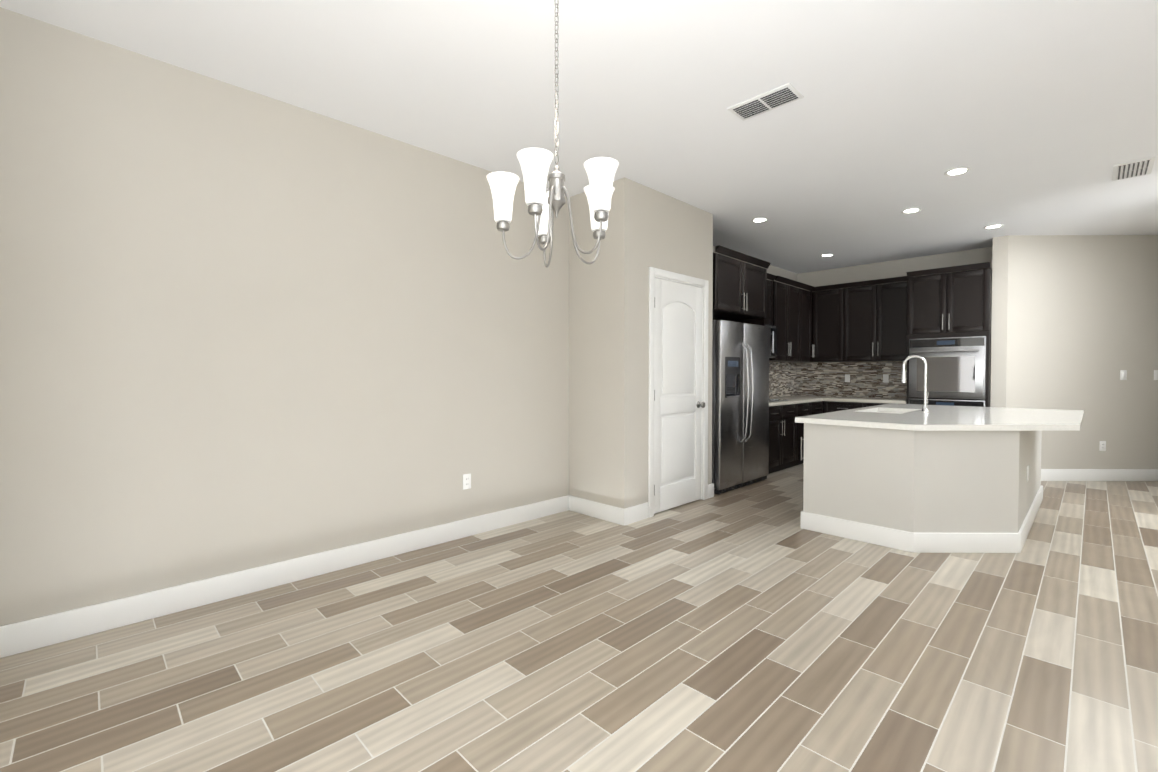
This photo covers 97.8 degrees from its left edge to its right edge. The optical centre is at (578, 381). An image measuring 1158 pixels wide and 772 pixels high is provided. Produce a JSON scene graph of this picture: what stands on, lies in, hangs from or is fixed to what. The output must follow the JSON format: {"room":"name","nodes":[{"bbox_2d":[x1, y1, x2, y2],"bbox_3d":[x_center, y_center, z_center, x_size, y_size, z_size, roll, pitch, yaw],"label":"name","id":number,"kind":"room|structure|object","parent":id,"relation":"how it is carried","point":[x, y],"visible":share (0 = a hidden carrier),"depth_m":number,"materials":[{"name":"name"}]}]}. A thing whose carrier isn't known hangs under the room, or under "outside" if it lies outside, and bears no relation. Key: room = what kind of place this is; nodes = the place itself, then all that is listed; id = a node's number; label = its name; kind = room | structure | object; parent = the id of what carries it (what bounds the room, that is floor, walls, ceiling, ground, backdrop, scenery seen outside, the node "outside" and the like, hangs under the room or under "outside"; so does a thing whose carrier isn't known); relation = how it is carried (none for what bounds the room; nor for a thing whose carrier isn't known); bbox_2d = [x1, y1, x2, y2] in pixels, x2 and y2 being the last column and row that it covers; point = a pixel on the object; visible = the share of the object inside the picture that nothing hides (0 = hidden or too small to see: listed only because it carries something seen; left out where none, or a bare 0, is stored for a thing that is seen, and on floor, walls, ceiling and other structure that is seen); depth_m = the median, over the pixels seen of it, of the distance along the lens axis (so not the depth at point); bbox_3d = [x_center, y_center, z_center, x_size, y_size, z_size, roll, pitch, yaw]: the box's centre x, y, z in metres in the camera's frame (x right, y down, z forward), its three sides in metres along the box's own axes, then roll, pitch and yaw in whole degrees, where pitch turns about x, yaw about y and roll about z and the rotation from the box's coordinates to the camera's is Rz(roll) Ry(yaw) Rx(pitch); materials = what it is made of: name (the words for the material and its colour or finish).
{"room":"empty dining area","nodes":[
{"label":"empty dining area","id":0,"kind":"room"},
{"bbox_2d":[0,7,796,625],"bbox_3d":[-0.881,-0.235,3.844,14.100,2.800,0.120,-1,1,-44],"label":"wall","id":1,"kind":"structure","parent":0,"point":[242,329],"depth_m":2.77,"materials":[{"name":"beige paint"}]},
{"bbox_2d":[0,495,567,657],"bbox_3d":[-1.332,1.107,3.327,3.500,0.135,0.020,-1,1,-44],"label":"baseboard","id":2,"kind":"structure","parent":1,"relation":"attached to","point":[30,634],"depth_m":2.78,"materials":[{"name":"white wood"}]},
{"bbox_2d":[463,473,470,489],"bbox_3d":[-0.844,0.751,3.808,0.070,0.114,0.008,-1,1,-44],"label":"outlet","id":3,"kind":"object","parent":1,"relation":"attached to","point":[466,481],"visible":1,"depth_m":3.80,"materials":[{"name":"white plastic"}]},
{"bbox_2d":[713,245,770,325],"bbox_3d":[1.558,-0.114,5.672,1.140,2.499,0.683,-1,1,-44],"label":"upper cabinet","id":4,"kind":"object","parent":1,"relation":"attached to","point":[740,291],"visible":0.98,"depth_m":5.42,"materials":[{"name":"black wood"}]},
{"bbox_2d":[765,273,776,324],"bbox_3d":[2.263,-1.057,6.566,0.441,0.645,0.370,-1,1,-44],"label":"upper cabinet","id":5,"kind":"object","parent":1,"relation":"attached to","point":[771,319],"depth_m":6.57,"materials":[{"name":"black wood"}]},
{"bbox_2d":[765,324,776,357],"bbox_3d":[2.183,-0.517,6.428,0.756,0.420,0.467,-1,1,-44],"label":"microwave","id":6,"kind":"object","parent":5,"relation":"attached to","point":[772,341],"visible":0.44,"depth_m":6.44,"materials":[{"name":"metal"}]},
{"bbox_2d":[769,362,796,396],"bbox_3d":[2.588,-0.030,7.163,2.396,0.516,0.002,-1,1,-44],"label":"backsplash","id":7,"kind":"structure","parent":1,"relation":"attached to","point":[782,378],"depth_m":7.64,"materials":[{"name":"tile"}]},
{"bbox_2d":[769,325,812,362],"bbox_3d":[2.865,-0.517,7.166,1.241,0.455,0.370,-1,1,-44],"label":"upper cabinet","id":8,"kind":"object","parent":1,"relation":"attached to","point":[793,345],"depth_m":7.06,"materials":[{"name":"black wood"}]},
{"bbox_2d":[777,277,812,332],"bbox_3d":[2.843,-1.066,7.134,1.305,0.645,0.370,-1,1,-44],"label":"upper cabinet","id":9,"kind":"object","parent":1,"relation":"attached to","point":[794,304],"depth_m":7.03,"materials":[{"name":"black wood"}]},
{"bbox_2d":[0,463,1157,771],"bbox_3d":[1.471,1.255,1.469,14.340,0.100,6.840,-1,1,-44],"label":"floor","id":10,"kind":"structure","parent":0,"point":[752,627],"depth_m":2.16,"materials":[{"name":"beige tile"}]},
{"bbox_2d":[712,320,768,493],"bbox_3d":[1.603,0.245,5.640,1.090,1.758,0.746,-1,1,-44],"label":"fridge","id":11,"kind":"object","parent":10,"relation":"on","point":[740,404],"visible":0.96,"depth_m":5.31,"materials":[{"name":"silver metal"}]},
{"bbox_2d":[769,404,800,473],"bbox_3d":[2.289,0.702,6.447,0.963,0.840,0.618,-1,1,-44],"label":"base cabinet","id":12,"kind":"object","parent":10,"relation":"on","point":[786,432],"depth_m":6.30,"materials":[{"name":"black wood"}]},
{"bbox_2d":[769,396,824,407],"bbox_3d":[2.808,0.254,6.939,2.403,0.040,0.632,-1,1,-44],"label":"countertop","id":13,"kind":"structure","parent":12,"relation":"on","point":[773,401],"depth_m":6.77,"materials":[{"name":"white stone"}]},
{"bbox_2d":[801,400,820,463],"bbox_3d":[2.888,0.693,7.035,0.960,0.840,0.618,-1,1,-44],"label":"base cabinet","id":14,"kind":"object","parent":10,"relation":"on","point":[806,409],"depth_m":6.79,"materials":[{"name":"black wood"}]},
{"bbox_2d":[821,400,882,412],"bbox_3d":[3.990,0.693,6.986,0.660,0.840,1.038,-1,1,-44],"label":"base cabinet","id":15,"kind":"object","parent":10,"relation":"on","point":[827,406],"depth_m":6.93,"materials":[{"name":"black wood"}]},
{"bbox_2d":[825,396,905,403],"bbox_3d":[4.013,0.254,6.976,0.631,0.040,1.002,-1,1,-44],"label":"countertop","id":16,"kind":"structure","parent":15,"relation":"on","point":[879,400],"depth_m":6.78,"materials":[{"name":"white stone"}]},
{"bbox_2d":[800,423,1042,552],"bbox_3d":[3.131,0.734,4.482,2.632,0.841,1.322,-1,1,-44],"label":"kitchen island","id":17,"kind":"object","parent":10,"relation":"on","point":[913,478],"depth_m":3.50,"materials":[{"name":"paint"}]},
{"bbox_2d":[795,411,1081,438],"bbox_3d":[2.629,0.304,3.786,1.020,0.040,1.590,-1,1,-44],"label":"island countertop","id":18,"kind":"structure","parent":17,"relation":"on","point":[949,424],"depth_m":3.59,"materials":[{"name":"white stone"}]},
{"bbox_2d":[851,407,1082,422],"bbox_3d":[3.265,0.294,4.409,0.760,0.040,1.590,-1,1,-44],"label":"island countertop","id":19,"kind":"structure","parent":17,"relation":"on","point":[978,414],"depth_m":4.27,"materials":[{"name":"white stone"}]},
{"bbox_2d":[895,411,902,414],"bbox_3d":[2.918,0.404,4.765,0.784,0.216,0.404,-1,1,-44],"label":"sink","id":20,"kind":"object","parent":19,"relation":"in","point":[896,412],"depth_m":4.95,"materials":[{"name":"white ceramic"}]},
{"bbox_2d":[901,355,928,411],"bbox_3d":[3.078,0.011,4.621,0.096,0.518,0.220,-1,1,-44],"label":"faucet","id":21,"kind":"object","parent":19,"relation":"on","point":[926,394],"visible":1,"depth_m":4.55,"materials":[{"name":"silver metal"}]},
{"bbox_2d":[906,262,991,406],"bbox_3d":[4.614,-0.125,6.283,0.734,2.499,0.815,-1,1,-44],"label":"tall cabinet","id":22,"kind":"object","parent":10,"relation":"on","point":[949,317],"visible":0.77,"depth_m":6.04,"materials":[{"name":"black wood"}]},
{"bbox_2d":[0,0,1157,273],"bbox_3d":[1.471,-1.645,1.421,14.340,0.100,6.840,-1,1,-44],"label":"ceiling","id":23,"kind":"structure","parent":0,"point":[1038,116],"depth_m":2.83,"materials":[{"name":"white paint"}]},
{"bbox_2d":[486,0,618,266],"bbox_3d":[-0.065,-1.014,1.762,0.469,1.170,0.469,-1,1,-44],"label":"chandelier","id":24,"kind":"object","parent":23,"relation":"hanging from","point":[543,203],"visible":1,"depth_m":1.72,"materials":[{"name":"white glass"}]},
{"bbox_2d":[751,217,767,222],"bbox_3d":[1.847,-1.651,5.166,0.164,0.010,0.164,-1,1,-44],"label":"recessed light","id":25,"kind":"object","parent":23,"relation":"in","point":[759,220],"visible":1,"depth_m":5.17,"materials":[{"name":"white glass"}]},
{"bbox_2d":[727,83,803,120],"bbox_3d":[1.076,-1.611,2.925,0.200,0.016,0.370,-1,1,-44],"label":"ceiling vent","id":26,"kind":"object","parent":23,"relation":"in","point":[777,97],"visible":1,"depth_m":2.90,"materials":[{"name":"white metal"}]},
{"bbox_2d":[820,254,833,256],"bbox_3d":[3.291,-1.677,6.707,0.164,0.010,0.164,-1,1,-44],"label":"recessed light","id":27,"kind":"object","parent":23,"relation":"in","point":[826,255],"visible":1,"depth_m":6.71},
{"bbox_2d":[901,208,921,213],"bbox_3d":[3.202,-1.647,4.869,0.164,0.010,0.164,-1,1,-44],"label":"recessed light","id":28,"kind":"object","parent":23,"relation":"in","point":[910,210],"visible":1,"depth_m":4.86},
{"bbox_2d":[944,167,970,175],"bbox_3d":[2.938,-1.631,3.925,0.164,0.010,0.164,-1,1,-44],"label":"recessed light","id":29,"kind":"object","parent":23,"relation":"in","point":[957,171],"visible":1,"depth_m":3.92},
{"bbox_2d":[984,224,1002,228],"bbox_3d":[4.424,-1.655,5.395,0.164,0.010,0.164,-1,1,-44],"label":"recessed light","id":30,"kind":"object","parent":23,"relation":"in","point":[994,226],"visible":1,"depth_m":5.39,"materials":[{"name":"white glass"}]},
{"bbox_2d":[1112,157,1154,180],"bbox_3d":[4.253,-1.627,3.883,0.420,0.016,0.210,-1,1,-44],"label":"ceiling vent","id":31,"kind":"object","parent":23,"relation":"in","point":[1133,169],"visible":0.96,"depth_m":3.86,"materials":[{"name":"white metal"}]},
{"bbox_2d":[569,177,632,508],"bbox_3d":[0.177,-0.243,4.343,0.110,2.800,0.650,-1,1,-44],"label":"wall jog","id":32,"kind":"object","parent":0,"point":[601,379],"visible":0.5,"depth_m":4.24,"materials":[{"name":"beige paint"}]},
{"bbox_2d":[568,495,627,525],"bbox_3d":[0.150,1.090,4.306,0.020,0.135,0.636,-1,1,-44],"label":"baseboard","id":33,"kind":"structure","parent":32,"relation":"attached to","point":[617,515],"depth_m":4.28,"materials":[{"name":"white wood"}]},
{"bbox_2d":[633,181,712,505],"bbox_3d":[0.845,-0.247,4.619,1.230,2.800,0.110,-1,1,-44],"label":"wall","id":34,"kind":"structure","parent":0,"point":[642,229],"depth_m":4.31,"materials":[{"name":"beige paint"}]},
{"bbox_2d":[628,502,648,523],"bbox_3d":[0.483,1.092,4.199,0.295,0.135,0.016,-1,1,-44],"label":"baseboard","id":35,"kind":"structure","parent":34,"relation":"attached to","point":[639,512],"depth_m":4.20,"materials":[{"name":"white wood"}]},
{"bbox_2d":[648,267,708,517],"bbox_3d":[0.887,0.086,4.653,0.924,2.132,0.128,-1,1,-44],"label":"door frame","id":36,"kind":"structure","parent":34,"relation":"attached to","point":[674,276],"depth_m":4.51,"materials":[{"name":"white wood"}]},
{"bbox_2d":[654,278,704,513],"bbox_3d":[0.922,0.120,4.609,0.780,2.042,0.108,-1,1,-44],"label":"pantry door","id":37,"kind":"structure","parent":34,"relation":"in","point":[679,404],"depth_m":4.61,"materials":[{"name":"white wood"}]},
{"bbox_2d":[708,483,713,497],"bbox_3d":[1.110,1.075,5.254,0.026,0.135,0.646,-1,1,-44],"label":"baseboard","id":38,"kind":"structure","parent":34,"relation":"attached to","point":[710,486],"depth_m":4.99,"materials":[{"name":"white wood"}]},
{"bbox_2d":[796,247,991,398],"bbox_3d":[4.398,-0.289,7.115,0.120,2.800,2.600,-1,1,-44],"label":"wall","id":39,"kind":"structure","parent":0,"point":[896,268],"depth_m":7.05,"materials":[{"name":"beige paint"}]},
{"bbox_2d":[813,285,848,361],"bbox_3d":[3.733,-0.814,7.446,0.347,1.040,0.527,-1,1,-44],"label":"upper cabinet","id":40,"kind":"object","parent":39,"relation":"attached to","point":[830,307],"depth_m":7.30,"materials":[{"name":"black wood"}]},
{"bbox_2d":[797,361,906,398],"bbox_3d":[4.015,-0.034,7.416,0.010,0.516,1.632,-1,1,-44],"label":"backsplash","id":41,"kind":"structure","parent":39,"relation":"attached to","point":[882,379],"depth_m":7.42,"materials":[{"name":"tile"}]},
{"bbox_2d":[849,281,907,360],"bbox_3d":[4.149,-0.807,7.022,0.347,1.040,0.902,-1,1,-44],"label":"upper cabinet","id":42,"kind":"object","parent":39,"relation":"attached to","point":[863,322],"depth_m":6.85,"materials":[{"name":"black wood"}]},
{"bbox_2d":[990,236,1007,407],"bbox_3d":[5.027,-0.271,6.009,0.530,2.800,0.140,-1,1,-44],"label":"wall","id":43,"kind":"structure","parent":0,"point":[999,318],"depth_m":5.82,"materials":[{"name":"beige paint"}]},
{"bbox_2d":[1006,235,1157,468],"bbox_3d":[5.870,-0.268,5.824,1.966,2.800,0.120,0,1,1],"label":"wall","id":44,"kind":"structure","parent":0,"point":[1082,321],"depth_m":5.76,"materials":[{"name":"beige paint"}]},
{"bbox_2d":[1041,469,1157,480],"bbox_3d":[5.798,1.065,5.835,1.417,0.135,1.500,-1,1,-44],"label":"baseboard","id":45,"kind":"structure","parent":44,"relation":"attached to","point":[1046,474],"depth_m":5.77,"materials":[{"name":"white wood"}]},
{"bbox_2d":[1099,441,1105,450],"bbox_3d":[5.987,0.734,5.775,0.070,0.114,0.008,0,1,1],"label":"electrical outlet","id":46,"kind":"object","parent":44,"relation":"attached to","point":[1102,446],"visible":1,"depth_m":5.77,"materials":[{"name":"white plastic"}]},
{"bbox_2d":[1120,370,1126,379],"bbox_3d":[6.207,-0.076,5.761,0.052,0.114,0.052,-1,1,-44],"label":"light switch","id":47,"kind":"object","parent":44,"relation":"attached to","point":[1123,374],"visible":1,"depth_m":5.76,"materials":[{"name":"white plastic"}]},
{"bbox_2d":[1154,370,1157,379],"bbox_3d":[6.587,-0.076,5.757,0.052,0.114,0.052,-1,1,-44],"label":"light switch","id":48,"kind":"object","parent":44,"relation":"attached to","point":[1155,374],"visible":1,"depth_m":5.75,"materials":[{"name":"white plastic"}]}
]}

